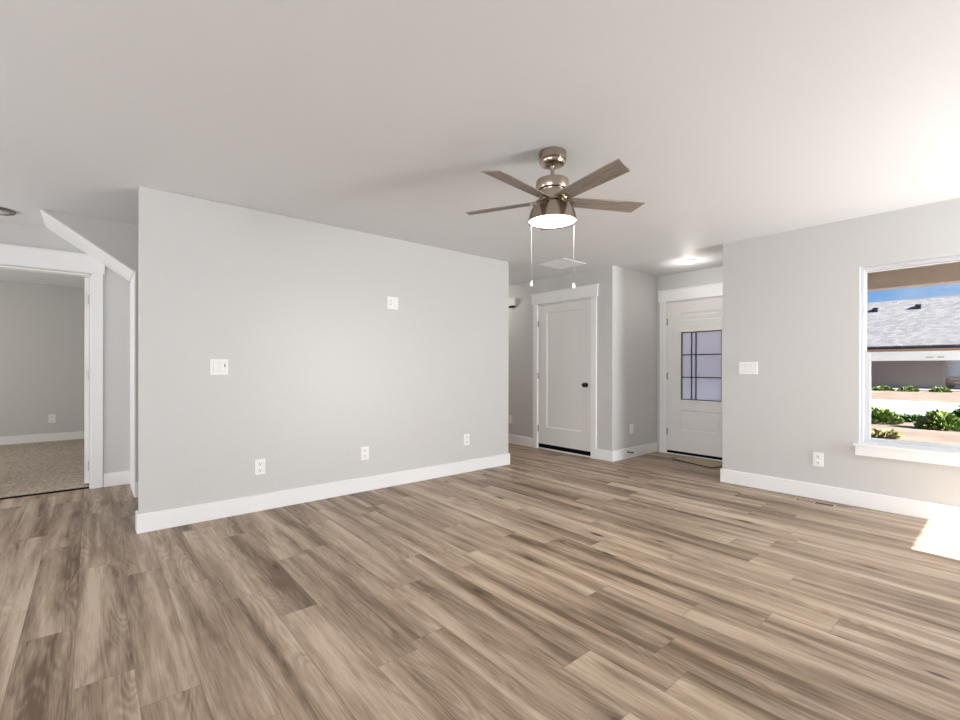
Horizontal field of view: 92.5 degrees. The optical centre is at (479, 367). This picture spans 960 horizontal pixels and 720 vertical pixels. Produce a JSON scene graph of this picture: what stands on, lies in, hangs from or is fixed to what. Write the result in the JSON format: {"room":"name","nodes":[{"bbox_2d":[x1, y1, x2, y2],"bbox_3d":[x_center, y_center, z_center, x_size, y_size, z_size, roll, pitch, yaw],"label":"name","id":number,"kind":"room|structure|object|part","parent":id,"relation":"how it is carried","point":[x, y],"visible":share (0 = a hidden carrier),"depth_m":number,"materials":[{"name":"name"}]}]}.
{"room":"empty living room","nodes":[
{"label":"empty living room","id":0,"kind":"room"},
{"bbox_2d":[0,280,84,436],"bbox_3d":[-6.328,-0.067,4.969,3.950,2.440,3.980,0,0,-40],"label":"wall","id":1,"kind":"structure","parent":0,"point":[42,325],"depth_m":7.06,"materials":[{"name":"grey paint"}]},
{"bbox_2d":[0,431,83,444],"bbox_3d":[-7.578,1.084,6.353,3.830,0.133,0.016,0,0,-40],"label":"baseboard","id":2,"kind":"structure","parent":1,"relation":"attached to","point":[5,440],"depth_m":7.05,"materials":[{"name":"white wood"}]},
{"bbox_2d":[48,414,54,422],"bbox_3d":[-6.654,0.789,7.138,0.080,0.125,0.009,0,0,-40],"label":"outlet","id":3,"kind":"object","parent":1,"relation":"attached to","point":[51,418],"visible":1,"depth_m":7.13,"materials":[{"name":"white plastic"}]},
{"bbox_2d":[0,221,129,473],"bbox_3d":[-5.027,-0.063,3.384,3.891,2.440,0.120,0,0,-40],"label":"wall","id":4,"kind":"structure","parent":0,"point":[116,289],"depth_m":4.51,"materials":[{"name":"grey paint"}]},
{"bbox_2d":[0,243,104,499],"bbox_3d":[-4.338,0.038,4.467,1.056,2.239,0.955,0,0,-40],"label":"door frame","id":5,"kind":"structure","parent":4,"relation":"in","point":[14,255],"depth_m":4.40,"materials":[{"name":"white wood"}]},
{"bbox_3d":[-4.043,-0.987,4.119,1.050,0.165,0.025,0,0,-40],"label":"head casing","id":6,"kind":"part","parent":5,"relation":"part of","materials":[{"name":"white wood"}]},
{"bbox_3d":[-3.689,0.127,4.425,0.086,2.062,0.019,0,0,-40],"label":"casing","id":7,"kind":"part","parent":5,"relation":"part of","materials":[{"name":"white wood"}]},
{"bbox_2d":[103,470,129,486],"bbox_3d":[-4.985,1.091,3.333,3.891,0.133,0.016,0,0,-40],"label":"baseboard","id":8,"kind":"structure","parent":4,"relation":"attached to","point":[122,477],"depth_m":4.52,"materials":[{"name":"white wood"}]},
{"bbox_2d":[44,210,137,481],"bbox_3d":[-2.253,-0.060,5.311,4.024,2.440,0.760,0,0,-40],"label":"wall","id":9,"kind":"structure","parent":0,"point":[119,239],"depth_m":4.02,"materials":[{"name":"grey paint"}]},
{"bbox_2d":[40,209,133,280],"bbox_3d":[-3.527,-1.071,4.149,0.613,0.420,0.643,0,0,-40],"label":"trim","id":10,"kind":"structure","parent":9,"relation":"attached to","point":[53,224],"depth_m":4.09,"materials":[{"name":"white wood"}]},
{"bbox_2d":[130,270,135,497],"bbox_3d":[-3.291,0.144,4.352,0.013,2.030,0.643,0,0,-40],"label":"trim","id":11,"kind":"structure","parent":9,"relation":"attached to","point":[133,278],"depth_m":4.20,"materials":[{"name":"white wood"}]},
{"bbox_2d":[134,482,137,497],"bbox_3d":[-1.777,1.095,5.207,3.429,0.133,0.016,0,0,-40],"label":"baseboard","id":12,"kind":"structure","parent":9,"relation":"attached to","point":[136,483],"depth_m":4.10,"materials":[{"name":"white wood"}]},
{"bbox_2d":[138,186,508,513],"bbox_3d":[-1.062,-0.057,4.429,3.584,2.440,0.120,0,0,-40],"label":"wall","id":13,"kind":"structure","parent":0,"point":[321,371],"depth_m":3.93,"materials":[{"name":"grey paint"}]},
{"bbox_2d":[210,359,227,374],"bbox_3d":[-2.010,-0.006,3.541,0.124,0.122,0.012,0,0,-40],"label":"light switch","id":14,"kind":"object","parent":13,"relation":"attached to","point":[217,366],"visible":1,"depth_m":3.54,"materials":[{"name":"white plastic"}]},
{"bbox_2d":[255,459,264,474],"bbox_3d":[-1.787,0.805,3.733,0.080,0.125,0.009,0,0,-40],"label":"outlet","id":15,"kind":"object","parent":13,"relation":"attached to","point":[259,463],"visible":1,"depth_m":3.73,"materials":[{"name":"white plastic"}]},
{"bbox_2d":[135,453,509,533],"bbox_3d":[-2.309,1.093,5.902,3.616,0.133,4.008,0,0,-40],"label":"baseboard","id":16,"kind":"structure","parent":13,"relation":"attached to","point":[164,519],"depth_m":3.92,"materials":[{"name":"white wood"}]},
{"bbox_2d":[361,446,368,459],"bbox_3d":[-1.084,0.806,4.328,0.080,0.125,0.009,0,0,-40],"label":"outlet","id":17,"kind":"object","parent":13,"relation":"attached to","point":[364,450],"visible":1,"depth_m":4.33,"materials":[{"name":"white plastic"}]},
{"bbox_2d":[387,296,397,309],"bbox_3d":[-0.855,-0.637,4.513,0.122,0.122,0.016,0,0,-40],"label":"plate","id":18,"kind":"object","parent":13,"relation":"attached to","point":[392,302],"visible":1,"depth_m":4.51,"materials":[{"name":"white plastic"}]},
{"bbox_2d":[464,434,469,445],"bbox_3d":[-0.147,0.801,5.119,0.080,0.125,0.009,0,0,-40],"label":"outlet","id":19,"kind":"object","parent":13,"relation":"attached to","point":[466,436],"visible":1,"depth_m":5.12,"materials":[{"name":"white plastic"}]},
{"bbox_2d":[0,439,959,719],"bbox_3d":[-1.222,1.230,3.323,9.774,0.157,12.850,0,0,-40],"label":"floor","id":20,"kind":"structure","parent":0,"point":[544,584],"depth_m":2.28,"materials":[{"name":"brown wood"}]},
{"bbox_2d":[672,456,721,467],"bbox_3d":[2.722,1.161,5.656,0.340,0.014,0.572,0,0,-25],"label":"doormat","id":21,"kind":"object","parent":20,"relation":"on","point":[692,460],"visible":0.86,"depth_m":5.63,"materials":[{"name":"grey"}]},
{"bbox_2d":[793,498,836,507],"bbox_3d":[2.904,1.169,3.987,0.100,0.003,0.296,0,0,-40],"label":"floor vent","id":22,"kind":"object","parent":20,"relation":"in","point":[796,499],"visible":1,"depth_m":3.98,"materials":[{"name":"beige metal"}]},
{"bbox_2d":[0,0,959,287],"bbox_3d":[-1.288,-1.337,3.361,9.970,0.120,13.100,0,0,-40],"label":"ceiling","id":23,"kind":"structure","parent":0,"point":[730,120],"depth_m":2.29,"materials":[{"name":"white paint"}]},
{"bbox_2d":[0,207,15,215],"bbox_3d":[-3.905,-1.269,3.715,0.214,0.025,0.214,0,0,-40],"label":"recessed light","id":24,"kind":"object","parent":23,"relation":"in","point":[3,211],"visible":1,"depth_m":3.73,"materials":[{"name":"silver metal"}]},
{"bbox_2d":[466,146,644,288],"bbox_3d":[0.405,-0.870,2.692,1.076,0.806,1.092,0,0,-40],"label":"ceiling fan","id":25,"kind":"object","parent":23,"relation":"hanging from","point":[554,209],"visible":1,"depth_m":2.64,"materials":[{"name":"brown wood"}]},
{"bbox_3d":[0.130,-0.990,2.856,0.487,0.028,0.110,0,0,24],"label":"blade","id":26,"kind":"part","parent":25,"relation":"part of","materials":[{"name":"brown wood"}]},
{"bbox_3d":[0.207,-0.989,2.477,0.110,0.028,0.487,0,0,42],"label":"blade","id":27,"kind":"part","parent":25,"relation":"part of","materials":[{"name":"brown wood"}]},
{"bbox_3d":[0.429,-0.916,2.720,0.288,0.110,0.288,0,0,-40],"label":"lamp shade","id":28,"kind":"part","parent":25,"relation":"part of","materials":[{"name":"silver metal"}]},
{"bbox_3d":[0.591,-0.989,2.434,0.110,0.028,0.487,0,0,-30],"label":"blade","id":29,"kind":"part","parent":25,"relation":"part of","materials":[{"name":"brown wood"}]},
{"bbox_3d":[0.750,-0.989,2.786,0.487,0.028,0.110,0,0,-12],"label":"blade","id":30,"kind":"part","parent":25,"relation":"part of","materials":[{"name":"brown wood"}]},
{"bbox_2d":[538,258,585,268],"bbox_3d":[1.005,-1.270,5.620,0.410,0.010,0.410,0,0,-40],"label":"attic access hatch","id":31,"kind":"object","parent":23,"relation":"in","point":[563,263],"visible":1,"depth_m":5.58,"materials":[{"name":"white paint"}]},
{"bbox_2d":[681,259,696,263],"bbox_3d":[2.489,-1.259,5.469,0.180,0.026,0.180,0,0,-40],"label":"recessed light","id":32,"kind":"object","parent":23,"relation":"in","point":[688,261],"visible":1,"depth_m":5.43,"materials":[{"name":"white"}]},
{"bbox_2d":[508,265,617,450],"bbox_3d":[0.172,-0.058,7.541,0.120,2.440,4.704,0,0,-40],"label":"wall","id":33,"kind":"structure","parent":0,"point":[520,357],"depth_m":6.29,"materials":[{"name":"grey paint"}]},
{"bbox_2d":[508,415,511,422],"bbox_3d":[0.463,0.795,7.096,0.009,0.125,0.080,0,0,-40],"label":"outlet","id":34,"kind":"object","parent":33,"relation":"attached to","point":[509,416],"visible":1,"depth_m":7.09,"materials":[{"name":"white plastic"}]},
{"bbox_2d":[509,298,514,307],"bbox_3d":[0.472,-0.998,7.056,0.050,0.138,0.156,0,0,-40],"label":"door chime","id":35,"kind":"object","parent":33,"relation":"attached to","point":[511,300],"visible":0.56,"depth_m":7.01,"materials":[{"name":"white plastic"}]},
{"bbox_2d":[508,434,612,461],"bbox_3d":[0.123,1.096,7.492,0.016,0.133,4.720,0,0,-40],"label":"baseboard","id":36,"kind":"structure","parent":33,"relation":"attached to","point":[601,454],"depth_m":6.75,"materials":[{"name":"white wood"}]},
{"bbox_2d":[531,283,598,458],"bbox_3d":[1.163,0.046,6.319,0.184,2.238,1.168,0,0,-40],"label":"door","id":37,"kind":"structure","parent":33,"relation":"in","point":[565,332],"depth_m":6.29,"materials":[{"name":"painted wood"},{"name":"black metal"}]},
{"bbox_3d":[0.806,0.124,6.684,0.019,2.081,0.083,0,0,-40],"label":"casing","id":38,"kind":"part","parent":37,"relation":"part of","materials":[{"name":"white wood"}]},
{"bbox_3d":[1.150,0.034,6.305,0.009,1.627,0.615,0,0,-40],"label":"panel moulding","id":39,"kind":"part","parent":37,"relation":"part of","materials":[{"name":"white wood"}]},
{"bbox_3d":[1.134,-0.988,6.292,0.025,0.145,1.144,0,0,-40],"label":"head casing","id":40,"kind":"part","parent":37,"relation":"part of","materials":[{"name":"white wood"}]},
{"bbox_3d":[1.160,0.034,6.314,0.016,1.627,0.615,0,0,-40],"label":"recessed panel","id":41,"kind":"part","parent":37,"relation":"part of","materials":[{"name":"white wood"}]},
{"bbox_3d":[1.463,0.126,5.907,0.019,2.081,0.083,0,0,-40],"label":"casing","id":42,"kind":"part","parent":37,"relation":"part of","materials":[{"name":"white wood"}]},
{"bbox_2d":[618,267,656,449],"bbox_3d":[2.063,-0.053,6.139,0.958,2.440,0.120,0,0,-40],"label":"wall","id":43,"kind":"structure","parent":0,"point":[637,291],"depth_m":6.06,"materials":[{"name":"grey paint"}]},
{"bbox_2d":[630,424,633,433],"bbox_3d":[1.978,0.795,5.984,0.080,0.125,0.009,0,0,-40],"label":"outlet","id":44,"kind":"object","parent":43,"relation":"attached to","point":[631,425],"visible":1,"depth_m":5.98,"materials":[{"name":"white plastic"}]},
{"bbox_2d":[613,442,657,461],"bbox_3d":[2.060,1.100,6.049,1.078,0.133,0.016,0,0,-40],"label":"baseboard","id":45,"kind":"structure","parent":43,"relation":"attached to","point":[621,454],"depth_m":6.02,"materials":[{"name":"white wood"}]},
{"bbox_2d":[657,266,722,451],"bbox_3d":[1.435,-0.056,7.740,0.150,2.440,6.230,0,0,-40],"label":"wall","id":46,"kind":"structure","parent":0,"point":[709,275],"depth_m":6.18,"materials":[{"name":"grey paint"}]},
{"bbox_2d":[658,282,722,460],"bbox_3d":[2.899,0.053,5.981,0.185,2.230,1.148,0,0,-40],"label":"door","id":47,"kind":"structure","parent":46,"relation":"in","point":[691,331],"depth_m":6.04,"materials":[{"name":"white wood"}]},
{"bbox_3d":[2.522,0.133,6.323,0.019,2.068,0.095,0,0,-40],"label":"casing","id":48,"kind":"part","parent":47,"relation":"part of","materials":[{"name":"white wood"}]},
{"bbox_3d":[2.847,-0.975,5.935,0.025,0.150,1.140,0,0,-40],"label":"head casing","id":49,"kind":"part","parent":47,"relation":"part of","materials":[{"name":"white wood"}]},
{"bbox_2d":[679,328,722,403],"bbox_3d":[2.867,-0.024,5.954,0.038,0.955,0.576,0,0,-40],"label":"glass light","id":50,"kind":"object","parent":47,"relation":"attached to","point":[700,349],"depth_m":5.96,"materials":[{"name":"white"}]},
{"bbox_3d":[2.869,0.699,5.957,0.030,0.268,0.532,0,0,-40],"label":"raised panel","id":51,"kind":"part","parent":47,"relation":"part of","materials":[{"name":"white wood"}]},
{"bbox_3d":[2.872,-0.679,5.956,0.030,0.107,0.532,0,0,-40],"label":"raised panel","id":52,"kind":"part","parent":47,"relation":"part of","materials":[{"name":"white wood"}]},
{"bbox_2d":[722,198,959,506],"bbox_3d":[4.510,-0.047,3.151,1.078,2.440,4.990,0,0,-40],"label":"wall","id":53,"kind":"structure","parent":0,"point":[790,298],"depth_m":4.13,"materials":[{"name":"grey paint"}]},
{"bbox_2d":[739,362,757,373],"bbox_3d":[2.640,0.003,4.520,0.012,0.122,0.170,0,0,-40],"label":"light switch","id":54,"kind":"object","parent":53,"relation":"attached to","point":[744,367],"visible":1,"depth_m":4.52,"materials":[{"name":"white plastic"}]},
{"bbox_2d":[813,452,823,466],"bbox_3d":[3.008,0.816,4.086,0.009,0.125,0.080,0,0,-40],"label":"outlet","id":55,"kind":"object","parent":53,"relation":"attached to","point":[818,458],"visible":1,"depth_m":4.08,"materials":[{"name":"white plastic"}]},
{"bbox_2d":[720,468,959,524],"bbox_3d":[4.497,1.107,3.153,1.094,0.133,5.006,0,0,-40],"label":"baseboard","id":56,"kind":"structure","parent":53,"relation":"attached to","point":[897,505],"depth_m":3.91,"materials":[{"name":"white wood"}]},
{"bbox_2d":[853,253,959,466],"bbox_3d":[3.723,-0.062,3.329,0.195,1.592,1.574,0,0,-40],"label":"window","id":57,"kind":"structure","parent":53,"relation":"in","point":[924,452],"depth_m":3.74,"materials":[{"name":"white plastic"}]},
{"bbox_3d":[3.684,0.648,3.297,0.095,0.020,1.574,0,0,-40],"label":"sill","id":58,"kind":"part","parent":57,"relation":"part of","materials":[{"name":"white wood"}]},
{"bbox_3d":[3.740,0.240,3.345,0.032,0.743,1.458,0,0,-40],"label":"sash","id":59,"kind":"part","parent":57,"relation":"part of","materials":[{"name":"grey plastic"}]},
{"bbox_3d":[3.771,-0.456,3.369,0.032,0.732,1.458,0,0,-40],"label":"sash","id":60,"kind":"part","parent":57,"relation":"part of","materials":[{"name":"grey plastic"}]},
{"label":"outside","id":61,"kind":"structure","parent":0,"visible":0},
{"bbox_2d":[871,390,959,444],"bbox_3d":[40.715,1.755,40.970,104.910,0.300,130.000,0,0,-40],"label":"ground","id":62,"kind":"structure","parent":61,"point":[912,433],"depth_m":12.55,"materials":[{"name":"beige soil"}]},
{"bbox_2d":[871,385,895,390],"bbox_3d":[28.170,1.412,32.070,1.209,0.385,1.351,0,0,-40],"label":"clump","id":63,"kind":"object","parent":62,"relation":"on","point":[878,388],"visible":1,"depth_m":31.83,"materials":[{"name":"green plant"}]},
{"bbox_2d":[871,404,903,424],"bbox_3d":[11.327,1.316,13.189,1.153,0.557,1.316,0,0,-40],"label":"clump","id":64,"kind":"object","parent":62,"relation":"on","point":[883,415],"visible":0.62,"depth_m":12.87,"materials":[{"name":"green plant"}]},
{"bbox_2d":[871,428,904,438],"bbox_3d":[9.147,1.480,10.420,0.710,0.232,0.727,0,0,-40],"label":"clump","id":65,"kind":"object","parent":62,"relation":"on","point":[883,433],"visible":0.84,"depth_m":10.25,"materials":[{"name":"yellow plant"}]},
{"bbox_2d":[897,386,919,391],"bbox_3d":[28.849,1.394,30.921,1.116,0.440,1.236,0,0,-40],"label":"clump","id":66,"kind":"object","parent":62,"relation":"on","point":[911,388],"visible":0.99,"depth_m":30.73,"materials":[{"name":"green plant"}]},
{"bbox_2d":[899,413,924,421],"bbox_3d":[12.605,1.454,13.407,0.699,0.303,0.793,0,0,-40],"label":"clump","id":67,"kind":"object","parent":62,"relation":"on","point":[906,417],"visible":0.74,"depth_m":13.30,"materials":[{"name":"green plant"}]},
{"bbox_2d":[867,295,959,389],"bbox_3d":[36.494,-2.034,36.961,11.260,7.270,42.000,0,0,-40],"label":"neighbor house","id":68,"kind":"structure","parent":62,"relation":"on","point":[922,324],"depth_m":34.97,"materials":[{"name":"grey"}]},
{"bbox_2d":[915,304,921,308],"bbox_3d":[35.126,-4.891,36.780,0.400,0.380,0.380,0,0,-40],"label":"roof vent","id":69,"kind":"object","parent":68,"relation":"attached to","point":[917,306],"depth_m":36.64,"materials":[{"name":"black metal"}]},
{"bbox_2d":[893,388,959,391],"bbox_3d":[35.983,1.577,28.066,2.200,0.060,16.400,0,0,-40],"label":"walkway","id":70,"kind":"structure","parent":62,"relation":"on","point":[893,388],"depth_m":32.48,"materials":[{"name":"white concrete"}]},
{"bbox_2d":[913,408,959,431],"bbox_3d":[11.799,1.313,11.760,0.896,0.592,1.066,0,0,-40],"label":"clump","id":71,"kind":"object","parent":62,"relation":"on","point":[932,419],"visible":0.99,"depth_m":11.64,"materials":[{"name":"green plant"}]},
{"bbox_2d":[928,386,952,392],"bbox_3d":[30.130,1.408,30.023,1.020,0.436,1.207,0,0,-40],"label":"clump","id":72,"kind":"object","parent":62,"relation":"on","point":[937,389],"visible":0.97,"depth_m":29.87,"materials":[{"name":"green plant"}]},
{"bbox_2d":[950,405,959,417],"bbox_3d":[13.853,1.284,12.878,1.113,0.619,1.223,0,0,-19],"label":"clump","id":73,"kind":"object","parent":62,"relation":"on","point":[956,412],"visible":0.26,"depth_m":12.99,"materials":[{"name":"green plant"}]},
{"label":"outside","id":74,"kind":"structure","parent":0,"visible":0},
{"bbox_2d":[871,399,959,416],"bbox_3d":[16.014,1.569,20.089,8.800,0.020,110.000,0,0,-40],"label":"driveway","id":75,"kind":"structure","parent":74,"point":[901,407],"depth_m":18.57,"materials":[{"name":"white concrete"}]},
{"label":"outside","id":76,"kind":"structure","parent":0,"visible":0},
{"bbox_2d":[867,262,959,291],"bbox_3d":[4.809,-1.204,4.063,2.410,0.485,6.000,0,0,-40],"label":"porch roof","id":77,"kind":"structure","parent":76,"point":[948,273],"depth_m":5.34,"materials":[{"name":"brown wood"}]}
]}

